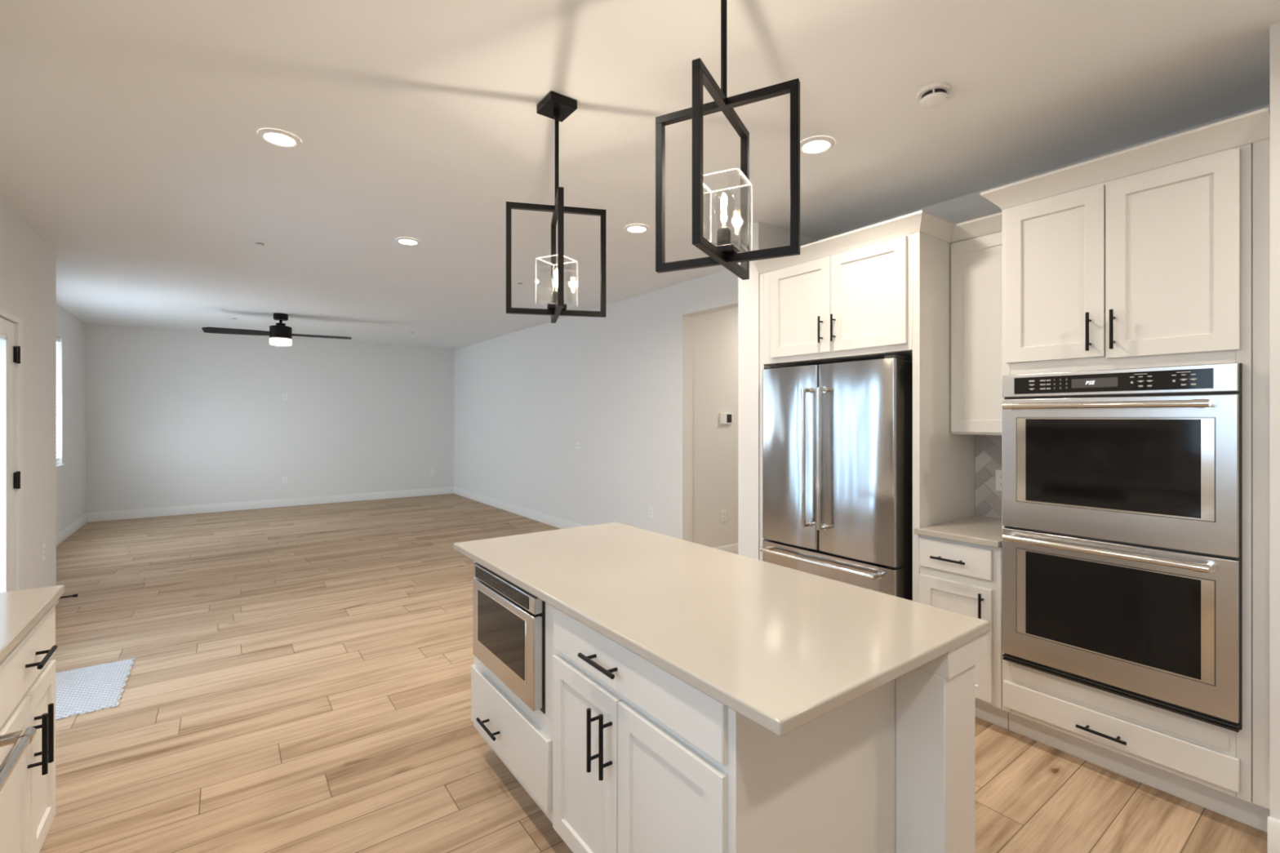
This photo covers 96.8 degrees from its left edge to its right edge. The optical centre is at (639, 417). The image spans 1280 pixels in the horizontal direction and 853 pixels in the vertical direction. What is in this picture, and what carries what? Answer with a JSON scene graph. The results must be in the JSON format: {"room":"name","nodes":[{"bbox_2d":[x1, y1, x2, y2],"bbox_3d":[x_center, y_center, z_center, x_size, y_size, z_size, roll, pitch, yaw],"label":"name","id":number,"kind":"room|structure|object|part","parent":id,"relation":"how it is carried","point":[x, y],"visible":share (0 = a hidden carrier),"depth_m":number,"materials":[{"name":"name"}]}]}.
{"room":"kitchen","nodes":[
{"label":"kitchen","id":0,"kind":"room"},
{"bbox_2d":[0,196,56,590],"bbox_3d":[-2.009,0.076,0.818,0.150,2.748,8.893,0,0,-36],"label":"wall","id":1,"kind":"structure","parent":0,"point":[28,264],"depth_m":3.94,"materials":[{"name":"white paint"}]},
{"bbox_2d":[0,308,22,592],"bbox_3d":[-3.514,0.406,2.884,0.163,2.088,1.925,0,0,-36],"label":"door","id":2,"kind":"structure","parent":1,"relation":"in","point":[11,326],"depth_m":3.53,"materials":[{"name":"white paint"}]},
{"bbox_2d":[41,543,45,560],"bbox_3d":[-4.338,0.979,4.133,0.008,0.116,0.072,0,0,-36],"label":"wall outlet","id":3,"kind":"object","parent":1,"relation":"attached to","point":[43,546],"visible":1,"depth_m":4.12,"materials":[{"name":"white plastic"}]},
{"bbox_2d":[57,593,78,599],"bbox_3d":[-4.493,1.405,4.457,0.115,0.032,0.032,0,0,-36],"label":"door stop","id":4,"kind":"object","parent":1,"relation":"attached to","point":[77,594],"visible":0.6,"depth_m":4.46,"materials":[{"name":"black metal"}]},
{"bbox_3d":[-4.502,1.405,4.450,0.090,0.014,0.014,0,0,-36],"label":"rod","id":5,"kind":"part","parent":4,"relation":"part of","materials":[{"name":"black metal"}]},
{"bbox_2d":[56,303,86,533],"bbox_3d":[-6.381,0.076,5.976,0.150,2.748,4.597,0,0,-36],"label":"wall","id":6,"kind":"structure","parent":0,"point":[71,477],"depth_m":7.10,"materials":[{"name":"white paint"}]},
{"bbox_2d":[56,337,59,460],"bbox_3d":[-6.279,-0.218,5.888,0.060,1.426,1.896,0,0,-36],"label":"window blind","id":7,"kind":"object","parent":6,"relation":"attached to","point":[57,338],"visible":0.12,"depth_m":6.62,"materials":[{"name":"white"}]},
{"bbox_2d":[56,513,87,546],"bbox_3d":[-6.310,1.386,6.019,0.015,0.128,4.582,0,0,-36],"label":"baseboard","id":8,"kind":"structure","parent":6,"relation":"attached to","point":[64,534],"depth_m":7.03,"materials":[{"name":"white paint"}]},
{"bbox_2d":[86,324,453,512],"bbox_3d":[-5.645,0.076,9.457,5.450,2.748,0.150,0,0,-36],"label":"wall","id":9,"kind":"structure","parent":0,"point":[175,418],"depth_m":9.01,"materials":[{"name":"white paint"}]},
{"bbox_2d":[86,486,453,522],"bbox_3d":[-5.617,1.386,9.375,5.100,0.128,0.015,0,0,-36],"label":"baseboard","id":10,"kind":"structure","parent":9,"relation":"attached to","point":[211,508],"depth_m":9.02,"materials":[{"name":"white paint"}]},
{"bbox_2d":[282,393,287,400],"bbox_3d":[-5.788,-0.337,9.253,0.072,0.116,0.008,0,0,-36],"label":"wall outlet","id":11,"kind":"object","parent":9,"relation":"attached to","point":[284,395],"visible":1,"depth_m":9.25,"materials":[{"name":"white plastic"}]},
{"bbox_2d":[282,476,287,484],"bbox_3d":[-5.788,1.019,9.253,0.072,0.116,0.008,0,0,-36],"label":"wall outlet","id":12,"kind":"object","parent":9,"relation":"attached to","point":[284,478],"visible":1,"depth_m":9.25,"materials":[{"name":"white plastic"}]},
{"bbox_2d":[430,468,434,475],"bbox_3d":[-3.897,1.020,10.639,0.072,0.116,0.008,0,0,-36],"label":"wall outlet","id":13,"kind":"object","parent":9,"relation":"attached to","point":[432,470],"visible":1,"depth_m":10.64,"materials":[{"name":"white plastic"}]},
{"bbox_2d":[453,269,737,542],"bbox_3d":[-1.109,0.076,7.645,0.130,2.748,8.133,0,0,-36],"label":"wall","id":14,"kind":"structure","parent":0,"point":[618,385],"depth_m":6.79,"materials":[{"name":"white paint"}]},
{"bbox_2d":[453,486,583,528],"bbox_3d":[-1.579,1.386,8.165,0.015,0.128,6.708,0,0,-36],"label":"baseboard","id":15,"kind":"structure","parent":14,"relation":"attached to","point":[550,520],"depth_m":8.44,"materials":[{"name":"white paint"}]},
{"bbox_2d":[648,506,653,518],"bbox_3d":[0.112,0.978,5.860,0.008,0.116,0.072,0,0,-36],"label":"wall outlet","id":16,"kind":"object","parent":14,"relation":"attached to","point":[651,508],"visible":1,"depth_m":5.86,"materials":[{"name":"white plastic"}]},
{"bbox_2d":[0,0,1279,350],"bbox_3d":[-0.331,-1.358,4.895,9.150,0.120,13.790,0,0,-36],"label":"ceiling","id":17,"kind":"structure","parent":0,"point":[131,144],"depth_m":2.53,"materials":[{"name":"white paint"}]},
{"bbox_2d":[253,240,266,245],"bbox_3d":[-2.817,-1.288,4.209,0.084,0.019,0.084,0,0,-36],"label":"sprinkler","id":18,"kind":"object","parent":17,"relation":"attached to","point":[260,242],"visible":1,"depth_m":4.20,"materials":[{"name":"white plastic"}]},
{"bbox_2d":[201,312,351,346],"bbox_3d":[-4.507,-1.101,7.123,1.580,0.395,0.240,0,0,-27],"label":"ceiling fan","id":19,"kind":"object","parent":17,"relation":"hanging from","point":[280,335],"visible":1,"depth_m":7.03,"materials":[{"name":"black metal"}]},
{"bbox_3d":[-4.910,-1.047,6.918,0.675,0.052,0.166,0,0,-27],"label":"blade","id":20,"kind":"part","parent":19,"relation":"part of","materials":[{"name":"black wood"}]},
{"bbox_3d":[-4.507,-1.087,7.123,0.240,0.197,0.240,0,0,-36],"label":"motor","id":21,"kind":"part","parent":19,"relation":"part of","materials":[{"name":"black metal"}]},
{"bbox_3d":[-4.507,-0.946,7.123,0.240,0.086,0.240,0,0,-36],"label":"lamp shade","id":22,"kind":"part","parent":19,"relation":"part of","materials":[{"name":"white glass"}]},
{"bbox_3d":[-4.104,-1.047,7.329,0.675,0.052,0.166,0,0,-27],"label":"blade","id":23,"kind":"part","parent":19,"relation":"part of","materials":[{"name":"black metal"}]},
{"bbox_2d":[257,128,301,147],"bbox_3d":[-1.670,-1.291,2.633,0.172,0.012,0.172,0,0,-36],"label":"recessed light","id":24,"kind":"object","parent":17,"relation":"in","point":[276,137],"visible":1,"depth_m":2.62,"materials":[{"name":"white plastic"}]},
{"bbox_2d":[263,133,295,146],"bbox_3d":[-1.670,-1.293,2.633,0.124,0.006,0.124,0,0,-36],"label":"diffuser","id":25,"kind":"object","parent":24,"relation":"attached to","point":[275,139],"depth_m":2.63,"materials":[{"name":"white plastic"}]},
{"bbox_2d":[395,237,420,245],"bbox_3d":[-1.704,-1.291,4.171,0.172,0.012,0.172,0,0,-36],"label":"recessed light","id":26,"kind":"object","parent":17,"relation":"in","point":[404,241],"visible":1,"depth_m":4.15,"materials":[{"name":"white plastic"}]},
{"bbox_2d":[399,240,417,244],"bbox_3d":[-1.704,-1.293,4.171,0.124,0.006,0.124,0,0,-36],"label":"diffuser","id":27,"kind":"object","parent":26,"relation":"attached to","point":[402,242],"depth_m":4.17,"materials":[{"name":"white plastic"}]},
{"bbox_2d":[515,281,524,284],"bbox_3d":[-1.153,-1.288,5.456,0.084,0.019,0.084,0,0,-36],"label":"sprinkler","id":28,"kind":"object","parent":17,"relation":"attached to","point":[517,282],"visible":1,"depth_m":5.43,"materials":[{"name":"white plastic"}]},
{"bbox_2d":[506,91,606,323],"bbox_3d":[-0.343,-0.860,2.341,0.302,0.876,0.302,0,0,32],"label":"pendant light","id":29,"kind":"object","parent":17,"relation":"hanging from","point":[557,107],"visible":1,"depth_m":2.32,"materials":[{"name":"black metal"}]},
{"bbox_2d":[551,291,557,303],"bbox_3d":[-0.343,-0.496,2.341,0.038,0.044,0.038,0,0,-13],"label":"socket","id":30,"kind":"object","parent":29,"relation":"attached to","point":[554,295],"depth_m":2.32,"materials":[{"name":"black metal"}]},
{"bbox_3d":[-0.343,-0.646,2.341,0.408,0.448,0.022,0,0,-13],"label":"frame","id":31,"kind":"part","parent":29,"relation":"part of","materials":[{"name":"black metal"}]},
{"bbox_3d":[-0.343,-1.064,2.341,0.028,0.408,0.028,0,0,-13],"label":"stem","id":32,"kind":"part","parent":29,"relation":"part of","materials":[{"name":"black metal"}]},
{"bbox_3d":[-0.343,-0.646,2.341,0.022,0.447,0.408,0,0,-13],"label":"frame","id":33,"kind":"part","parent":29,"relation":"part of","materials":[{"name":"black metal"}]},
{"bbox_2d":[624,223,648,233],"bbox_3d":[-0.022,-1.291,3.889,0.172,0.012,0.172,0,0,-36],"label":"recessed light","id":34,"kind":"object","parent":17,"relation":"in","point":[636,228],"visible":1,"depth_m":3.87,"materials":[{"name":"white plastic"}]},
{"bbox_2d":[627,226,645,231],"bbox_3d":[-0.022,-1.293,3.889,0.124,0.006,0.124,0,0,-36],"label":"diffuser","id":35,"kind":"object","parent":34,"relation":"attached to","point":[629,228],"depth_m":3.89,"materials":[{"name":"white plastic"}]},
{"bbox_2d":[655,0,799,279],"bbox_3d":[0.230,-0.860,1.558,0.302,0.876,0.302,0,0,-17],"label":"pendant light","id":36,"kind":"object","parent":17,"relation":"hanging from","point":[726,255],"visible":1,"depth_m":1.53,"materials":[{"name":"black metal"}]},
{"bbox_3d":[0.230,-0.646,1.558,0.022,0.448,0.408,0,0,28],"label":"frame","id":37,"kind":"part","parent":36,"relation":"part of","materials":[{"name":"black metal"}]},
{"bbox_2d":[716,226,730,245],"bbox_3d":[0.230,-0.496,1.558,0.038,0.044,0.038,0,0,28],"label":"socket","id":38,"kind":"object","parent":36,"relation":"attached to","point":[723,233],"depth_m":1.54,"materials":[{"name":"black metal"}]},
{"bbox_3d":[0.230,-1.064,1.558,0.028,0.408,0.028,0,0,28],"label":"stem","id":39,"kind":"part","parent":36,"relation":"part of","materials":[{"name":"black metal"}]},
{"bbox_3d":[0.230,-0.646,1.558,0.408,0.447,0.022,0,0,28],"label":"frame","id":40,"kind":"part","parent":36,"relation":"part of","materials":[{"name":"black metal"}]},
{"bbox_2d":[800,136,835,154],"bbox_3d":[0.838,-1.291,2.703,0.172,0.012,0.172,0,0,-36],"label":"recessed light","id":41,"kind":"object","parent":17,"relation":"in","point":[817,144],"visible":0.94,"depth_m":2.69,"materials":[{"name":"white plastic"}]},
{"bbox_2d":[802,140,829,152],"bbox_3d":[0.838,-1.293,2.703,0.124,0.006,0.124,0,0,-36],"label":"diffuser","id":42,"kind":"object","parent":41,"relation":"attached to","point":[809,146],"depth_m":2.70,"materials":[{"name":"white plastic"}]},
{"bbox_2d":[916,82,951,108],"bbox_3d":[1.168,-1.274,2.259,0.124,0.049,0.124,0,0,-36],"label":"smoke detector","id":43,"kind":"object","parent":17,"relation":"attached to","point":[932,95],"visible":1,"depth_m":2.23,"materials":[{"name":"white plastic"}]},
{"bbox_2d":[39,493,1267,852],"bbox_3d":[-0.311,1.500,4.910,9.100,0.100,13.790,0,0,-36],"label":"floor","id":44,"kind":"structure","parent":0,"point":[299,681],"depth_m":2.78,"materials":[{"name":"brown wood"}]},
{"bbox_2d":[0,606,57,852],"bbox_3d":[-1.987,1.022,1.468,0.649,0.856,0.627,0,0,-36],"label":"base cabinet","id":45,"kind":"object","parent":44,"relation":"on","point":[27,673],"visible":0.94,"depth_m":1.63,"materials":[{"name":"white paint"}]},
{"bbox_3d":[-1.680,1.058,1.514,0.020,0.513,0.305,0,0,-36],"label":"door","id":46,"kind":"part","parent":45,"relation":"part of","materials":[{"name":"white paint"}]},
{"bbox_2d":[0,727,36,791],"bbox_3d":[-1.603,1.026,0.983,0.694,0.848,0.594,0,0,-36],"label":"handle","id":47,"kind":"object","parent":45,"relation":"attached to","point":[20,740],"visible":1,"depth_m":1.30,"materials":[{"name":"grey metal"}]},
{"bbox_3d":[-1.768,0.701,1.634,0.020,0.154,0.602,0,0,-36],"label":"drawer","id":48,"kind":"part","parent":45,"relation":"part of","materials":[{"name":"white paint"}]},
{"bbox_3d":[-1.725,0.940,1.627,0.040,0.172,0.012,0,0,-36],"label":"handle","id":49,"kind":"part","parent":45,"relation":"part of","materials":[{"name":"black metal"}]},
{"bbox_3d":[-1.859,1.058,1.759,0.020,0.513,0.292,0,0,-36],"label":"door","id":50,"kind":"part","parent":45,"relation":"part of","materials":[{"name":"white paint"}]},
{"bbox_3d":[-1.745,0.700,1.654,0.040,0.012,0.172,0,0,-36],"label":"handle","id":51,"kind":"part","parent":45,"relation":"part of","materials":[{"name":"black metal"}]},
{"bbox_3d":[-1.767,0.940,1.684,0.040,0.172,0.012,0,0,-36],"label":"handle","id":52,"kind":"part","parent":45,"relation":"part of","materials":[{"name":"black metal"}]},
{"bbox_2d":[55,657,136,719],"bbox_3d":[-3.061,1.444,2.960,0.589,0.010,0.707,0,0,-36],"label":"door mat","id":53,"kind":"object","parent":44,"relation":"on","point":[87,690],"visible":0.58,"depth_m":3.02,"materials":[{"name":"fabric"}]},
{"bbox_2d":[471,560,555,822],"bbox_3d":[-0.293,1.022,2.304,0.630,0.856,0.745,0,0,-36],"label":"base cabinet","id":54,"kind":"object","parent":44,"relation":"on","point":[521,736],"depth_m":2.03,"materials":[{"name":"white paint"}]},
{"bbox_3d":[-0.586,1.204,2.205,0.040,0.012,0.175,0,0,-36],"label":"handle","id":55,"kind":"part","parent":54,"relation":"part of","materials":[{"name":"black metal"}]},
{"bbox_3d":[-0.525,0.632,2.135,0.010,0.042,0.499,0,0,-36],"label":"touch panel","id":56,"kind":"part","parent":54,"relation":"part of","materials":[{"name":"black glass"}]},
{"bbox_3d":[-0.509,0.632,2.137,0.033,0.056,0.574,0,0,-36],"label":"control panel","id":57,"kind":"part","parent":54,"relation":"part of","materials":[{"name":"silver metal"}]},
{"bbox_3d":[-0.320,0.796,2.272,0.511,0.400,0.584,0,0,-36],"label":"microwave drawer","id":58,"kind":"part","parent":54,"relation":"part of","materials":[{"name":"silver metal"}]},
{"bbox_3d":[-0.505,1.175,2.145,0.020,0.234,0.712,0,0,-36],"label":"drawer","id":59,"kind":"part","parent":54,"relation":"part of","materials":[{"name":"white paint"}]},
{"bbox_3d":[-0.480,0.796,2.154,0.034,0.400,0.584,0,0,-36],"label":"frame","id":60,"kind":"part","parent":54,"relation":"part of","materials":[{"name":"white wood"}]},
{"bbox_2d":[552,607,728,852],"bbox_3d":[0.162,1.022,1.683,0.630,0.856,0.792,0,0,-36],"label":"base cabinet","id":61,"kind":"object","parent":44,"relation":"on","point":[640,753],"visible":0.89,"depth_m":1.48,"materials":[{"name":"white paint"}]},
{"bbox_3d":[-0.164,1.038,1.680,0.020,0.553,0.368,0,0,-36],"label":"door","id":62,"kind":"part","parent":61,"relation":"part of","materials":[{"name":"white paint"}]},
{"bbox_3d":[-0.131,0.895,1.584,0.040,0.172,0.012,0,0,-36],"label":"handle","id":63,"kind":"part","parent":61,"relation":"part of","materials":[{"name":"black metal"}]},
{"bbox_3d":[-0.110,0.675,1.555,0.040,0.012,0.172,0,0,-36],"label":"handle","id":64,"kind":"part","parent":61,"relation":"part of","materials":[{"name":"black metal"}]},
{"bbox_3d":[-0.094,0.885,1.533,0.040,0.172,0.012,0,0,-36],"label":"handle","id":65,"kind":"part","parent":61,"relation":"part of","materials":[{"name":"black metal"}]},
{"bbox_3d":[-0.044,0.671,1.516,0.020,0.134,0.766,0,0,-36],"label":"drawer","id":66,"kind":"part","parent":61,"relation":"part of","materials":[{"name":"white paint"}]},
{"bbox_3d":[0.065,1.038,1.367,0.020,0.553,0.398,0,0,-36],"label":"door","id":67,"kind":"part","parent":61,"relation":"part of","materials":[{"name":"white paint"}]},
{"bbox_2d":[453,521,990,736],"bbox_3d":[0.065,0.577,2.057,0.880,0.030,1.857,0,0,-36],"label":"countertop","id":68,"kind":"structure","parent":61,"relation":"on","point":[783,648],"depth_m":1.61,"materials":[{"name":"stone"}]},
{"bbox_2d":[760,355,912,600],"bbox_3d":[1.272,0.563,3.453,0.707,1.774,0.898,0,0,-36],"label":"refrigerator","id":69,"kind":"object","parent":44,"relation":"on","point":[837,437],"visible":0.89,"depth_m":3.17,"materials":[{"name":"grey metal"}]},
{"bbox_3d":[0.941,0.232,3.507,0.102,1.080,0.420,0,0,-36],"label":"door","id":70,"kind":"part","parent":69,"relation":"part of","materials":[{"name":"silver metal"}]},
{"bbox_3d":[0.953,0.234,3.313,0.023,0.796,0.023,0,0,-36],"label":"handle","id":71,"kind":"part","parent":69,"relation":"part of","materials":[{"name":"silver metal"}]},
{"bbox_3d":[0.993,0.832,3.268,0.023,0.023,0.766,0,0,-36],"label":"handle","id":72,"kind":"part","parent":69,"relation":"part of","materials":[{"name":"silver metal"}]},
{"bbox_3d":[1.016,0.234,3.227,0.023,0.796,0.023,0,0,-36],"label":"handle","id":73,"kind":"part","parent":69,"relation":"part of","materials":[{"name":"silver metal"}]},
{"bbox_3d":[1.084,1.071,3.316,0.098,0.567,0.898,0,0,-36],"label":"freezer drawer","id":74,"kind":"part","parent":69,"relation":"part of","materials":[{"name":"silver metal"}]},
{"bbox_3d":[1.208,0.232,3.142,0.102,1.080,0.470,0,0,-36],"label":"door","id":75,"kind":"part","parent":69,"relation":"part of","materials":[{"name":"silver metal"}]},
{"bbox_2d":[728,633,986,852],"bbox_3d":[0.574,1.022,1.391,0.838,0.857,0.166,0,0,-36],"label":"island end panel","id":76,"kind":"object","parent":44,"relation":"on","point":[890,769],"visible":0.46,"depth_m":1.46,"materials":[{"name":"white paint"}]},
{"bbox_3d":[0.514,1.022,1.436,0.794,0.856,0.023,0,0,-36],"label":"panel","id":77,"kind":"part","parent":76,"relation":"part of","materials":[{"name":"white paint"}]},
{"bbox_3d":[0.808,1.058,1.554,0.171,0.784,0.132,0,0,-36],"label":"post","id":78,"kind":"part","parent":76,"relation":"part of","materials":[{"name":"white paint"}]},
{"bbox_2d":[759,231,975,602],"bbox_3d":[1.337,0.250,3.500,0.683,2.400,1.076,0,0,-36],"label":"tall cabinet","id":79,"kind":"object","parent":44,"relation":"on","point":[878,300],"visible":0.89,"depth_m":3.08,"materials":[{"name":"white paint"}]},
{"bbox_3d":[0.982,-0.663,3.491,0.020,0.558,0.446,0,0,-36],"label":"door","id":80,"kind":"part","parent":79,"relation":"part of","materials":[{"name":"white paint"}]},
{"bbox_3d":[1.059,-0.516,3.336,0.040,0.155,0.012,0,0,-36],"label":"handle","id":81,"kind":"part","parent":79,"relation":"part of","materials":[{"name":"black metal"}]},
{"bbox_3d":[1.110,-0.516,3.266,0.040,0.155,0.012,0,0,-36],"label":"handle","id":82,"kind":"part","parent":79,"relation":"part of","materials":[{"name":"black metal"}]},
{"bbox_3d":[1.250,-0.663,3.126,0.020,0.558,0.450,0,0,-36],"label":"door","id":83,"kind":"part","parent":79,"relation":"part of","materials":[{"name":"white paint"}]},
{"bbox_2d":[753,106,1270,274],"bbox_3d":[1.694,-0.992,3.013,0.683,0.084,2.284,0,0,-36],"label":"crown molding","id":84,"kind":"structure","parent":79,"relation":"on","point":[1254,126],"depth_m":2.40,"materials":[{"name":"white paint"}]},
{"bbox_3d":[1.350,-0.992,3.482,0.683,0.084,1.121,0,0,-36],"label":"molding","id":85,"kind":"part","parent":84,"relation":"part of","materials":[{"name":"white paint"}]},
{"bbox_3d":[1.906,-0.991,3.015,0.338,0.082,0.374,0,0,-36],"label":"molding","id":86,"kind":"part","parent":84,"relation":"part of","materials":[{"name":"white paint"}]},
{"bbox_3d":[2.104,-0.992,2.452,0.683,0.084,0.894,0,0,-36],"label":"molding","id":87,"kind":"part","parent":84,"relation":"part of","materials":[{"name":"white paint"}]},
{"bbox_2d":[919,534,1008,729],"bbox_3d":[1.767,1.022,2.913,0.683,0.856,0.376,0,0,-36],"label":"base cabinet","id":88,"kind":"object","parent":44,"relation":"on","point":[964,578],"visible":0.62,"depth_m":2.68,"materials":[{"name":"white paint"}]},
{"bbox_3d":[1.491,0.688,2.745,0.040,0.012,0.160,0,0,-36],"label":"handle","id":89,"kind":"part","parent":88,"relation":"part of","materials":[{"name":"black metal"}]},
{"bbox_3d":[1.524,0.682,2.752,0.020,0.140,0.336,0,0,-36],"label":"drawer","id":90,"kind":"part","parent":88,"relation":"part of","materials":[{"name":"white paint"}]},
{"bbox_3d":[1.524,1.054,2.752,0.020,0.521,0.336,0,0,-36],"label":"door","id":91,"kind":"part","parent":88,"relation":"part of","materials":[{"name":"white paint"}]},
{"bbox_2d":[914,515,1001,547],"bbox_3d":[1.774,0.577,2.928,0.653,0.030,0.392,0,0,-36],"label":"countertop","id":92,"kind":"structure","parent":88,"relation":"on","point":[977,530],"depth_m":2.83,"materials":[{"name":"stone"}]},
{"bbox_3d":[1.577,0.895,2.627,0.040,0.163,0.012,0,0,-36],"label":"handle","id":93,"kind":"part","parent":88,"relation":"part of","materials":[{"name":"black metal"}]},
{"bbox_2d":[1001,138,1270,832],"bbox_3d":[2.124,0.250,2.425,0.683,2.400,0.829,0,0,-36],"label":"tall cabinet","id":94,"kind":"object","parent":44,"relation":"on","point":[1169,265],"visible":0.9,"depth_m":2.15,"materials":[{"name":"white paint"}]},
{"bbox_3d":[1.762,-0.591,2.426,0.020,0.690,0.356,0,0,-36],"label":"door","id":95,"kind":"part","parent":94,"relation":"part of","materials":[{"name":"white paint"}]},
{"bbox_3d":[1.817,-0.347,2.301,0.040,0.155,0.012,0,0,-36],"label":"handle","id":96,"kind":"part","parent":94,"relation":"part of","materials":[{"name":"black metal"}]},
{"bbox_3d":[1.842,1.260,2.266,0.040,0.012,0.160,0,0,-36],"label":"handle","id":97,"kind":"part","parent":94,"relation":"part of","materials":[{"name":"black metal"}]},
{"bbox_3d":[1.862,-0.347,2.239,0.040,0.155,0.012,0,0,-36],"label":"handle","id":98,"kind":"part","parent":94,"relation":"part of","materials":[{"name":"black metal"}]},
{"bbox_3d":[1.886,1.136,2.287,0.024,0.084,0.686,0,0,-36],"label":"vent rail","id":99,"kind":"part","parent":94,"relation":"part of","materials":[{"name":"white paint"}]},
{"bbox_3d":[1.871,1.249,2.278,0.020,0.118,0.741,0,0,-36],"label":"drawer","id":100,"kind":"part","parent":94,"relation":"part of","materials":[{"name":"white paint"}]},
{"bbox_2d":[1002,362,1242,732],"bbox_3d":[2.053,0.449,2.406,0.645,1.278,0.743,0,0,-36],"label":"double wall oven","id":101,"kind":"object","parent":94,"relation":"in","point":[1122,488],"visible":1,"depth_m":2.19,"materials":[{"name":"silver metal"}]},
{"bbox_3d":[1.793,0.528,2.240,0.025,0.025,0.640,0,0,-36],"label":"handle","id":102,"kind":"part","parent":101,"relation":"part of","materials":[{"name":"silver metal"}]},
{"bbox_3d":[1.793,-0.050,2.240,0.025,0.025,0.640,0,0,-36],"label":"handle","id":103,"kind":"part","parent":101,"relation":"part of","materials":[{"name":"silver metal"}]},
{"bbox_3d":[1.845,-0.139,2.262,0.010,0.072,0.627,0,0,-36],"label":"touch panel","id":104,"kind":"part","parent":101,"relation":"part of","materials":[{"name":"black glass"}]},
{"bbox_3d":[1.859,1.069,2.265,0.033,0.007,0.737,0,0,-36],"label":"vent trim","id":105,"kind":"part","parent":101,"relation":"part of","materials":[{"name":"black plastic"}]},
{"bbox_3d":[1.861,1.083,2.267,0.029,0.009,0.737,0,0,-36],"label":"vent trim","id":106,"kind":"part","parent":101,"relation":"part of","materials":[{"name":"black plastic"}]},
{"bbox_3d":[1.859,0.775,2.265,0.035,0.561,0.737,0,0,-36],"label":"door","id":107,"kind":"part","parent":101,"relation":"part of","materials":[{"name":"silver metal"}]},
{"bbox_3d":[1.859,0.202,2.265,0.035,0.566,0.737,0,0,-36],"label":"door","id":108,"kind":"part","parent":101,"relation":"part of","materials":[{"name":"silver metal"}]},
{"bbox_3d":[1.859,-0.141,2.265,0.033,0.099,0.737,0,0,-36],"label":"control panel","id":109,"kind":"part","parent":101,"relation":"part of","materials":[{"name":"silver metal"}]},
{"bbox_3d":[1.980,-0.587,2.128,0.020,0.699,0.371,0,0,-36],"label":"door","id":110,"kind":"part","parent":94,"relation":"part of","materials":[{"name":"white paint"}]},
{"bbox_3d":[-0.840,1.022,-0.098,0.649,0.856,2.035,0,0,-36],"label":"cabinet","id":111,"kind":"object","parent":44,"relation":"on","visible":0},
{"bbox_2d":[0,585,64,662],"bbox_3d":[-1.220,0.577,0.401,0.626,0.030,3.288,0,0,-36],"label":"countertop","id":112,"kind":"structure","parent":111,"relation":"on","point":[20,611],"depth_m":1.66,"materials":[{"name":"stone"}]},
{"bbox_2d":[692,306,737,547],"bbox_3d":[1.861,0.076,6.673,3.513,2.748,0.150,0,0,-36],"label":"wall","id":113,"kind":"structure","parent":0,"point":[714,334],"depth_m":5.77,"materials":[{"name":"white paint"}]},
{"bbox_2d":[720,510,725,522],"bbox_3d":[0.859,1.014,5.841,0.072,0.116,0.008,0,0,-36],"label":"wall outlet","id":114,"kind":"object","parent":113,"relation":"attached to","point":[723,512],"visible":1,"depth_m":5.84,"materials":[{"name":"white plastic"}]},
{"bbox_2d":[714,543,737,554],"bbox_3d":[1.849,1.386,6.562,3.363,0.128,0.015,0,0,-36],"label":"baseboard","id":115,"kind":"structure","parent":113,"relation":"attached to","point":[733,548],"depth_m":5.89,"materials":[{"name":"white paint"}]},
{"bbox_2d":[720,413,732,423],"bbox_3d":[0.889,0.009,5.852,0.164,0.113,0.026,0,0,-36],"label":"thermostat","id":116,"kind":"object","parent":113,"relation":"attached to","point":[725,418],"visible":1,"depth_m":5.83,"materials":[{"name":"white plastic"}]},
{"bbox_2d":[737,222,817,559],"bbox_3d":[2.422,0.076,5.077,4.192,2.748,0.183,0,0,-36],"label":"wall partition","id":117,"kind":"structure","parent":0,"point":[762,236],"depth_m":3.84,"materials":[{"name":"white paint"}]},
{"bbox_2d":[817,103,1270,362],"bbox_3d":[2.049,0.076,3.219,0.130,2.748,2.374,0,0,-36],"label":"wall","id":118,"kind":"structure","parent":0,"point":[971,206],"depth_m":3.27,"materials":[{"name":"white paint"}]},
{"bbox_2d":[951,231,1001,435],"bbox_3d":[1.918,-0.430,3.024,0.308,1.040,0.374,0,0,-36],"label":"upper cabinet","id":119,"kind":"object","parent":118,"relation":"attached to","point":[976,262],"visible":0.57,"depth_m":2.98,"materials":[{"name":"white paint"}]},
{"bbox_2d":[975,434,1001,518],"bbox_3d":[2.040,0.326,3.113,0.008,0.471,0.376,0,0,-36],"label":"backsplash","id":120,"kind":"structure","parent":118,"relation":"attached to","point":[988,447],"depth_m":3.21,"materials":[{"name":"white tile"}]},
{"bbox_2d":[995,470,1001,491],"bbox_3d":[2.007,0.350,3.143,0.008,0.116,0.072,0,0,-36],"label":"wall outlet","id":121,"kind":"object","parent":120,"relation":"attached to","point":[998,473],"visible":0.43,"depth_m":3.16,"materials":[{"name":"white plastic"}]},
{"bbox_2d":[999,474,1001,486],"bbox_3d":[2.006,0.350,3.142,0.004,0.067,0.032,0,0,-36],"label":"socket","id":122,"kind":"object","parent":121,"relation":"attached to","point":[1000,475],"depth_m":3.15,"materials":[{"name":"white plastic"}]},
{"bbox_2d":[1270,22,1279,820],"bbox_3d":[3.219,0.076,0.922,0.695,2.748,2.885,0,0,-36],"label":"wall","id":123,"kind":"structure","parent":0,"point":[1274,28],"depth_m":1.87,"materials":[{"name":"white paint"}]},
{"bbox_2d":[1267,816,1279,852],"bbox_3d":[2.932,1.386,0.714,0.015,0.128,2.889,0,0,-36],"label":"baseboard","id":124,"kind":"structure","parent":123,"relation":"attached to","point":[1273,824],"depth_m":1.86,"materials":[{"name":"white paint"}]}
]}

